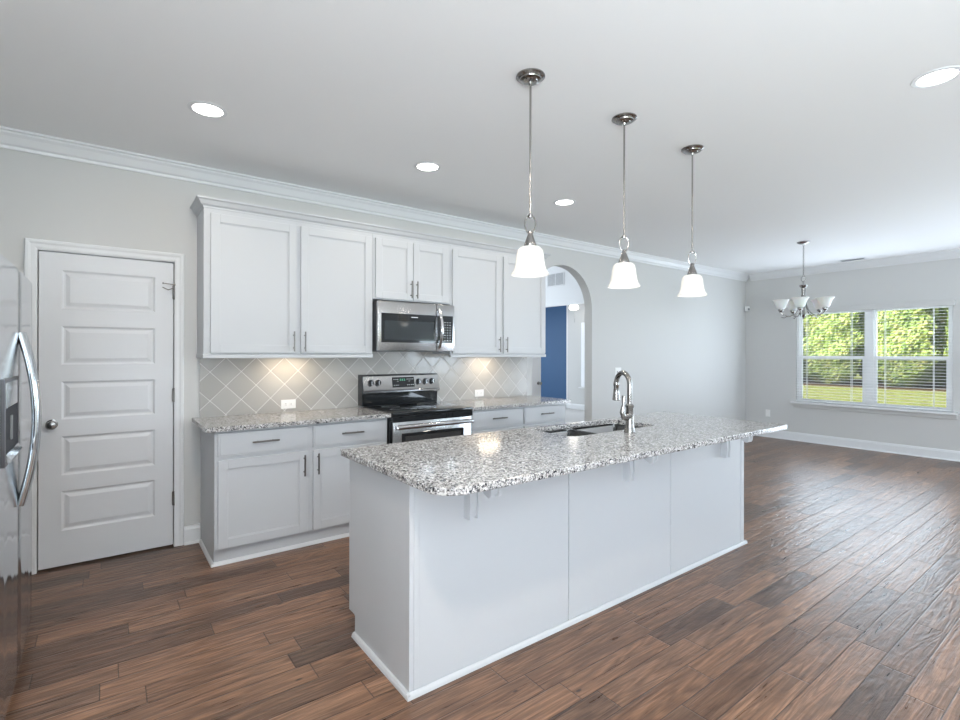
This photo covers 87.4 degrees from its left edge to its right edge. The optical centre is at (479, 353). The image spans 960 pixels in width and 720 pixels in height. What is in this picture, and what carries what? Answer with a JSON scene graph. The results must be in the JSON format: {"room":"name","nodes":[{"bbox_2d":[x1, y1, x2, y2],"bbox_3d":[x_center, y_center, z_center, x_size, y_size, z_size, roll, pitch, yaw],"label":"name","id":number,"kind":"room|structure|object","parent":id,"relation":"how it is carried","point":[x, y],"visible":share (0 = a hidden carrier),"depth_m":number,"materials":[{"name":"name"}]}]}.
{"room":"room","nodes":[
{"label":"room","id":0,"kind":"room"},
{"bbox_2d":[0,148,745,538],"bbox_3d":[0.539,0.021,5.718,10.030,2.740,0.120,0,0,-37],"label":"wall","id":1,"kind":"structure","parent":0,"point":[685,355],"depth_m":5.03,"materials":[{"name":"grey paint"}]},
{"bbox_2d":[24,238,183,574],"bbox_3d":[-2.488,0.335,3.376,0.860,2.100,0.117,0,0,-37],"label":"door","id":2,"kind":"structure","parent":1,"relation":"in","point":[108,481],"depth_m":3.37,"materials":[{"name":"white paint"}]},
{"bbox_2d":[184,523,199,545],"bbox_3d":[-2.096,1.320,3.656,0.103,0.132,0.030,0,0,-37],"label":"baseboard","id":3,"kind":"structure","parent":1,"relation":"attached to","point":[191,532],"depth_m":3.65,"materials":[{"name":"white paint"}]},
{"bbox_2d":[196,207,372,357],"bbox_3d":[-1.472,-0.480,3.910,1.251,1.035,0.365,0,0,-37],"label":"upper cabinet","id":4,"kind":"object","parent":1,"relation":"attached to","point":[267,287],"visible":1,"depth_m":3.73,"materials":[{"name":"grey paint"}]},
{"bbox_2d":[200,352,526,416],"bbox_3d":[-0.768,0.231,4.660,3.230,0.484,0.008,0,0,-37],"label":"tile backsplash","id":5,"kind":"structure","parent":1,"relation":"attached to","point":[228,386],"depth_m":4.26,"materials":[{"name":"tile"}]},
{"bbox_2d":[281,399,295,408],"bbox_3d":[-1.551,0.413,4.065,0.115,0.072,0.009,0,0,-37],"label":"electrical outlet","id":6,"kind":"object","parent":5,"relation":"attached to","point":[285,404],"visible":1,"depth_m":4.06,"materials":[{"name":"white plastic"}]},
{"bbox_2d":[475,389,483,396],"bbox_3d":[-0.007,0.415,5.218,0.115,0.072,0.009,0,0,-37],"label":"electrical outlet","id":7,"kind":"object","parent":5,"relation":"attached to","point":[480,392],"visible":1,"depth_m":5.22,"materials":[{"name":"white plastic"}]},
{"bbox_2d":[190,195,550,259],"bbox_3d":[-0.676,-1.030,4.509,3.323,0.066,0.354,0,0,-37],"label":"crown molding","id":8,"kind":"structure","parent":1,"relation":"attached to","point":[200,201],"depth_m":3.97,"materials":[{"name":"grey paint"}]},
{"bbox_2d":[0,126,748,281],"bbox_3d":[0.643,-1.296,5.666,9.930,0.105,0.085,0,0,-37],"label":"crown molding","id":9,"kind":"structure","parent":1,"relation":"attached to","point":[10,138],"depth_m":4.00,"materials":[{"name":"white paint"}]},
{"bbox_2d":[373,234,449,304],"bbox_3d":[-0.662,-0.724,4.515,0.768,0.545,0.365,0,0,-37],"label":"upper cabinet","id":10,"kind":"object","parent":1,"relation":"attached to","point":[404,270],"visible":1,"depth_m":4.38,"materials":[{"name":"grey paint"}]},
{"bbox_2d":[372,301,453,351],"bbox_3d":[-0.632,-0.222,4.471,0.756,0.418,0.473,0,0,-37],"label":"microwave oven","id":11,"kind":"object","parent":10,"relation":"attached to","point":[396,326],"visible":1,"depth_m":4.30,"materials":[{"name":"grey metal"}]},
{"bbox_2d":[433,246,545,356],"bbox_3d":[0.136,-0.477,5.112,1.222,1.035,0.365,0,0,-37],"label":"upper cabinet","id":12,"kind":"object","parent":1,"relation":"attached to","point":[497,313],"visible":0.92,"depth_m":4.94,"materials":[{"name":"grey paint"}]},
{"bbox_2d":[0,0,959,273],"bbox_3d":[2.774,-1.394,2.831,10.150,0.100,7.417,0,0,-37],"label":"ceiling","id":13,"kind":"structure","parent":0,"point":[810,123],"depth_m":2.72,"materials":[{"name":"white paint"}]},
{"bbox_2d":[187,101,227,117],"bbox_3d":[-1.512,-1.350,2.788,0.198,0.006,0.198,0,0,-37],"label":"recessed light","id":14,"kind":"object","parent":13,"relation":"in","point":[203,108],"visible":1,"depth_m":2.78,"materials":[{"name":"white paint"}]},
{"bbox_2d":[414,161,440,171],"bbox_3d":[-0.379,-1.347,3.635,0.198,0.006,0.198,0,0,-37],"label":"recessed light","id":15,"kind":"object","parent":13,"relation":"in","point":[425,166],"visible":1,"depth_m":3.63,"materials":[{"name":"white paint"}]},
{"bbox_2d":[511,68,548,277],"bbox_3d":[0.245,-0.865,2.444,0.184,0.968,0.184,0,0,-37],"label":"pendant light","id":16,"kind":"object","parent":13,"relation":"hanging from","point":[530,263],"visible":1,"depth_m":2.41,"materials":[{"name":"white glass"}]},
{"bbox_2d":[524,231,536,245],"bbox_3d":[0.244,-0.552,2.444,0.064,0.085,0.064,0,0,-37],"label":"socket","id":17,"kind":"object","parent":16,"relation":"attached to","point":[530,241],"depth_m":2.43,"materials":[{"name":"silver metal"}]},
{"bbox_2d":[553,199,575,205],"bbox_3d":[0.755,-1.345,4.482,0.198,0.006,0.198,0,0,-37],"label":"recessed light","id":18,"kind":"object","parent":13,"relation":"in","point":[561,202],"visible":1,"depth_m":4.49,"materials":[{"name":"white paint"}]},
{"bbox_2d":[607,112,640,288],"bbox_3d":[0.827,-0.864,2.879,0.184,0.968,0.184,0,0,-37],"label":"pendant light","id":19,"kind":"object","parent":13,"relation":"hanging from","point":[624,276],"visible":1,"depth_m":2.85,"materials":[{"name":"white glass"}]},
{"bbox_2d":[618,249,629,262],"bbox_3d":[0.826,-0.550,2.879,0.064,0.085,0.064,0,0,-37],"label":"socket","id":20,"kind":"object","parent":19,"relation":"attached to","point":[623,258],"depth_m":2.86,"materials":[{"name":"silver metal"}]},
{"bbox_2d":[677,144,706,296],"bbox_3d":[1.398,-0.862,3.306,0.184,0.968,0.184,0,0,-37],"label":"pendant light","id":21,"kind":"object","parent":13,"relation":"hanging from","point":[692,285],"visible":1,"depth_m":3.28,"materials":[{"name":"white glass"}]},
{"bbox_2d":[687,263,696,274],"bbox_3d":[1.398,-0.549,3.306,0.064,0.085,0.064,0,0,-37],"label":"socket","id":22,"kind":"object","parent":21,"relation":"attached to","point":[692,271],"depth_m":3.29,"materials":[{"name":"silver metal"}]},
{"bbox_2d":[772,241,833,318],"bbox_3d":[3.906,-0.877,6.039,0.635,0.928,0.626,0,0,-37],"label":"chandelier","id":23,"kind":"object","parent":13,"relation":"hanging from","point":[799,303],"visible":1,"depth_m":6.04,"materials":[{"name":"silver metal"}]},
{"bbox_2d":[838,257,867,261],"bbox_3d":[5.327,-1.335,7.175,0.140,0.007,0.320,0,0,-37],"label":"ceiling vent","id":24,"kind":"object","parent":13,"relation":"in","point":[862,257],"visible":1,"depth_m":7.15,"materials":[{"name":"white metal"}]},
{"bbox_2d":[910,65,959,87],"bbox_3d":[2.227,-1.342,2.445,0.198,0.006,0.198,0,0,-37],"label":"recessed light","id":25,"kind":"object","parent":13,"relation":"in","point":[942,75],"visible":1,"depth_m":2.44,"materials":[{"name":"white paint"}]},
{"bbox_2d":[4,404,959,719],"bbox_3d":[0.664,1.442,6.741,11.460,0.100,16.200,0,0,-37],"label":"floor","id":26,"kind":"structure","parent":0,"point":[841,599],"depth_m":2.48,"materials":[{"name":"brown wood"}]},
{"bbox_2d":[0,254,41,719],"bbox_3d":[-2.189,0.516,1.879,0.825,1.736,1.060,0,0,-37],"label":"refrigerator","id":27,"kind":"object","parent":26,"relation":"on","point":[20,393],"visible":1,"depth_m":1.98,"materials":[{"name":"grey metal"}]},
{"bbox_2d":[199,418,386,567],"bbox_3d":[-1.387,0.945,3.807,1.237,0.883,0.635,0,0,-37],"label":"base cabinet","id":28,"kind":"object","parent":26,"relation":"on","point":[265,491],"visible":0.86,"depth_m":3.48,"materials":[{"name":"grey paint"}]},
{"bbox_2d":[192,407,390,432],"bbox_3d":[-1.398,0.488,3.790,1.285,0.031,0.630,0,0,-37],"label":"countertop","id":29,"kind":"structure","parent":28,"relation":"on","point":[211,424],"depth_m":3.63,"materials":[{"name":"stone"}]},
{"bbox_2d":[358,373,473,443],"bbox_3d":[-0.547,0.790,4.371,0.786,1.196,0.717,0,0,-37],"label":"range","id":30,"kind":"object","parent":26,"relation":"on","point":[416,420],"visible":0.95,"depth_m":4.35,"materials":[{"name":"silver metal"}]},
{"bbox_2d":[363,402,472,415],"bbox_3d":[-0.539,0.479,4.361,0.768,0.029,0.570,0,0,-37],"label":"cooktop","id":31,"kind":"object","parent":30,"relation":"in","point":[400,408],"depth_m":4.28,"materials":[{"name":"black glass"}]},
{"bbox_2d":[471,403,564,433],"bbox_3d":[0.234,0.949,5.019,1.237,0.883,0.635,0,0,-37],"label":"base cabinet","id":32,"kind":"object","parent":26,"relation":"on","point":[491,420],"visible":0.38,"depth_m":4.76,"materials":[{"name":"grey paint"}]},
{"bbox_2d":[439,395,570,410],"bbox_3d":[0.247,0.491,5.020,1.272,0.031,0.630,0,0,-37],"label":"countertop","id":33,"kind":"structure","parent":32,"relation":"on","point":[517,401],"depth_m":4.93,"materials":[{"name":"stone"}]},
{"bbox_2d":[349,426,752,701],"bbox_3d":[0.687,0.957,3.042,2.809,0.868,0.844,0,0,-37],"label":"kitchen island","id":34,"kind":"object","parent":26,"relation":"on","point":[442,589],"visible":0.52,"depth_m":2.40,"materials":[{"name":"grey paint"}]},
{"bbox_2d":[340,411,786,495],"bbox_3d":[0.710,0.506,3.007,2.839,0.031,0.967,0,0,-37],"label":"island countertop","id":35,"kind":"structure","parent":34,"relation":"on","point":[460,465],"depth_m":2.52,"materials":[{"name":"stone"}]},
{"bbox_2d":[546,424,638,435],"bbox_3d":[0.766,0.612,3.342,0.856,0.180,0.391,0,0,-37],"label":"sink","id":36,"kind":"object","parent":35,"relation":"in","point":[574,431],"visible":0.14,"depth_m":3.43,"materials":[{"name":"silver metal"}]},
{"bbox_2d":[612,370,634,432],"bbox_3d":[0.911,0.300,3.173,0.106,0.381,0.222,0,0,1],"label":"faucet","id":37,"kind":"object","parent":35,"relation":"on","point":[628,416],"visible":1,"depth_m":3.10,"materials":[{"name":"silver metal"}]},
{"bbox_2d":[541,305,566,398],"bbox_3d":[1.586,0.014,14.832,0.100,2.760,4.140,0,0,-37],"label":"wall","id":38,"kind":"structure","parent":0,"point":[553,366],"depth_m":14.07,"materials":[{"name":"blue paint"}]},
{"bbox_2d":[546,266,583,306],"bbox_3d":[1.628,-1.656,12.024,0.120,1.100,8.683,0,0,-37],"label":"wall","id":39,"kind":"structure","parent":0,"point":[570,293],"depth_m":11.51,"materials":[{"name":"white paint"}]},
{"bbox_2d":[547,272,563,287],"bbox_3d":[1.765,-1.716,11.729,0.014,0.310,0.560,0,0,-37],"label":"air vent","id":40,"kind":"object","parent":39,"relation":"in","point":[555,279],"visible":0.97,"depth_m":11.72,"materials":[{"name":"white paint"}]},
{"bbox_2d":[568,304,584,404],"bbox_3d":[3.625,0.018,10.935,0.100,2.760,4.543,0,0,-37],"label":"wall","id":41,"kind":"structure","parent":0,"point":[577,395],"depth_m":12.52,"materials":[{"name":"grey paint"}]},
{"bbox_2d":[566,305,567,407],"bbox_3d":[2.216,0.015,12.744,0.020,2.760,0.038,0,0,-37],"label":"trim","id":42,"kind":"structure","parent":41,"relation":"attached to","point":[567,305],"depth_m":12.73,"materials":[{"name":"white paint"}]},
{"bbox_2d":[567,403,583,409],"bbox_3d":[3.575,1.332,10.900,0.016,0.132,4.543,0,0,-37],"label":"baseboard","id":43,"kind":"structure","parent":41,"relation":"attached to","point":[569,405],"depth_m":12.49,"materials":[{"name":"white paint"}]},
{"bbox_2d":[746,258,959,450],"bbox_3d":[6.788,0.035,5.834,0.120,2.740,7.417,0,0,-37],"label":"wall","id":44,"kind":"structure","parent":0,"point":[771,346],"depth_m":7.57,"materials":[{"name":"grey paint"}]},
{"bbox_2d":[749,249,959,280],"bbox_3d":[6.740,-1.283,5.730,0.085,0.105,7.112,0,0,-37],"label":"crown molding","id":45,"kind":"structure","parent":44,"relation":"attached to","point":[949,254],"depth_m":7.30,"materials":[{"name":"white paint"}]},
{"bbox_2d":[756,431,959,461],"bbox_3d":[5.702,1.336,7.159,0.030,0.132,3.757,0,0,-37],"label":"baseboard","id":46,"kind":"structure","parent":44,"relation":"attached to","point":[950,455],"depth_m":7.25,"materials":[{"name":"white paint"}]},
{"bbox_2d":[790,305,957,419],"bbox_3d":[5.630,0.091,7.303,0.195,1.548,1.962,0,0,-37],"label":"window","id":47,"kind":"structure","parent":44,"relation":"in","point":[870,357],"depth_m":7.26,"materials":[{"name":"white plastic"}]},
{"bbox_2d":[795,299,955,410],"bbox_3d":[5.605,0.031,7.285,0.082,1.458,1.912,0,0,-37],"label":"window blind","id":48,"kind":"object","parent":47,"relation":"attached to","point":[953,301],"visible":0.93,"depth_m":7.13,"materials":[{"name":"white plastic"}]},
{"bbox_3d":[2.343,-1.415,12.621,1.740,0.100,8.783,0,0,-37],"label":"ceiling","id":49,"kind":"structure","parent":0,"visible":0},
{"bbox_2d":[569,304,578,322],"bbox_3d":[2.244,-1.045,12.000,0.566,0.640,0.566,0,0,-27],"label":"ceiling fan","id":50,"kind":"object","parent":49,"relation":"hanging from","point":[571,307],"visible":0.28,"depth_m":11.91,"materials":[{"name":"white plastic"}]},
{"bbox_3d":[-0.038,0.010,7.525,0.949,2.760,0.100,0,0,-37],"label":"wall","id":51,"kind":"structure","parent":0,"visible":0},
{"bbox_2d":[532,357,541,395],"bbox_3d":[0.697,0.367,7.990,0.785,2.030,0.105,0,0,-37],"label":"door","id":52,"kind":"structure","parent":51,"relation":"in","point":[536,361],"depth_m":8.18,"materials":[{"name":"white paint"}]},
{"label":"outside","id":53,"kind":"structure","parent":0,"visible":0},
{"bbox_2d":[803,373,945,407],"bbox_3d":[10.514,1.837,10.983,90.000,0.150,85.000,0,0,-37],"label":"ground","id":54,"kind":"structure","parent":53,"point":[898,394],"depth_m":20.99,"materials":[{"name":"green plant"}]},
{"bbox_2d":[803,378,945,391],"bbox_3d":[22.524,1.762,29.323,8.800,0.049,48.000,0,0,-37],"label":"mulch bed","id":55,"kind":"object","parent":54,"relation":"on","point":[925,386],"visible":0.11,"depth_m":26.80,"materials":[{"name":"brown soil"}]},
{"bbox_2d":[803,316,811,379],"bbox_3d":[20.948,-2.537,30.850,3.038,8.562,2.941,0,0,-38],"label":"evergreen tree","id":56,"kind":"object","parent":55,"relation":"on","point":[804,332],"visible":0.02,"depth_m":30.67,"materials":[{"name":"green plant"}]},
{"bbox_2d":[803,312,864,383],"bbox_3d":[19.677,-2.135,27.993,2.941,7.754,3.038,0,0,43],"label":"evergreen tree","id":57,"kind":"object","parent":55,"relation":"on","point":[858,339],"visible":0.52,"depth_m":27.17,"materials":[{"name":"green plant"}]},
{"bbox_2d":[856,312,882,382],"bbox_3d":[22.814,-2.465,28.451,3.033,8.427,2.996,0,0,-41],"label":"evergreen tree","id":58,"kind":"object","parent":55,"relation":"on","point":[861,322],"visible":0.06,"depth_m":28.55,"materials":[{"name":"green plant"}]},
{"bbox_2d":[864,308,940,387],"bbox_3d":[21.386,-2.527,25.462,3.033,8.545,2.996,0,0,14],"label":"evergreen tree","id":59,"kind":"object","parent":55,"relation":"on","point":[913,338],"visible":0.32,"depth_m":24.63,"materials":[{"name":"green plant"}]},
{"bbox_2d":[929,307,948,385],"bbox_3d":[24.691,-2.103,26.063,2.998,7.709,3.028,0,0,36],"label":"evergreen tree","id":60,"kind":"object","parent":55,"relation":"on","point":[940,367],"visible":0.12,"depth_m":25.72,"materials":[{"name":"green plant"}]},
{"bbox_2d":[943,310,948,361],"bbox_3d":[23.268,-2.518,23.088,2.998,8.534,3.028,0,0,35],"label":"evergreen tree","id":61,"kind":"object","parent":55,"relation":"on","point":[947,321],"visible":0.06,"depth_m":24.03,"materials":[{"name":"green plant"}]},
{"bbox_3d":[2.791,0.041,12.042,0.070,1.590,0.850,0,0,-37],"label":"window","id":62,"kind":"structure","parent":0,"visible":0},
{"bbox_2d":[581,322,584,386],"bbox_3d":[2.736,0.036,12.002,0.014,1.570,0.830,0,0,-37],"label":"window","id":63,"kind":"structure","parent":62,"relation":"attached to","point":[583,323],"depth_m":12.28,"materials":[{"name":"white"}]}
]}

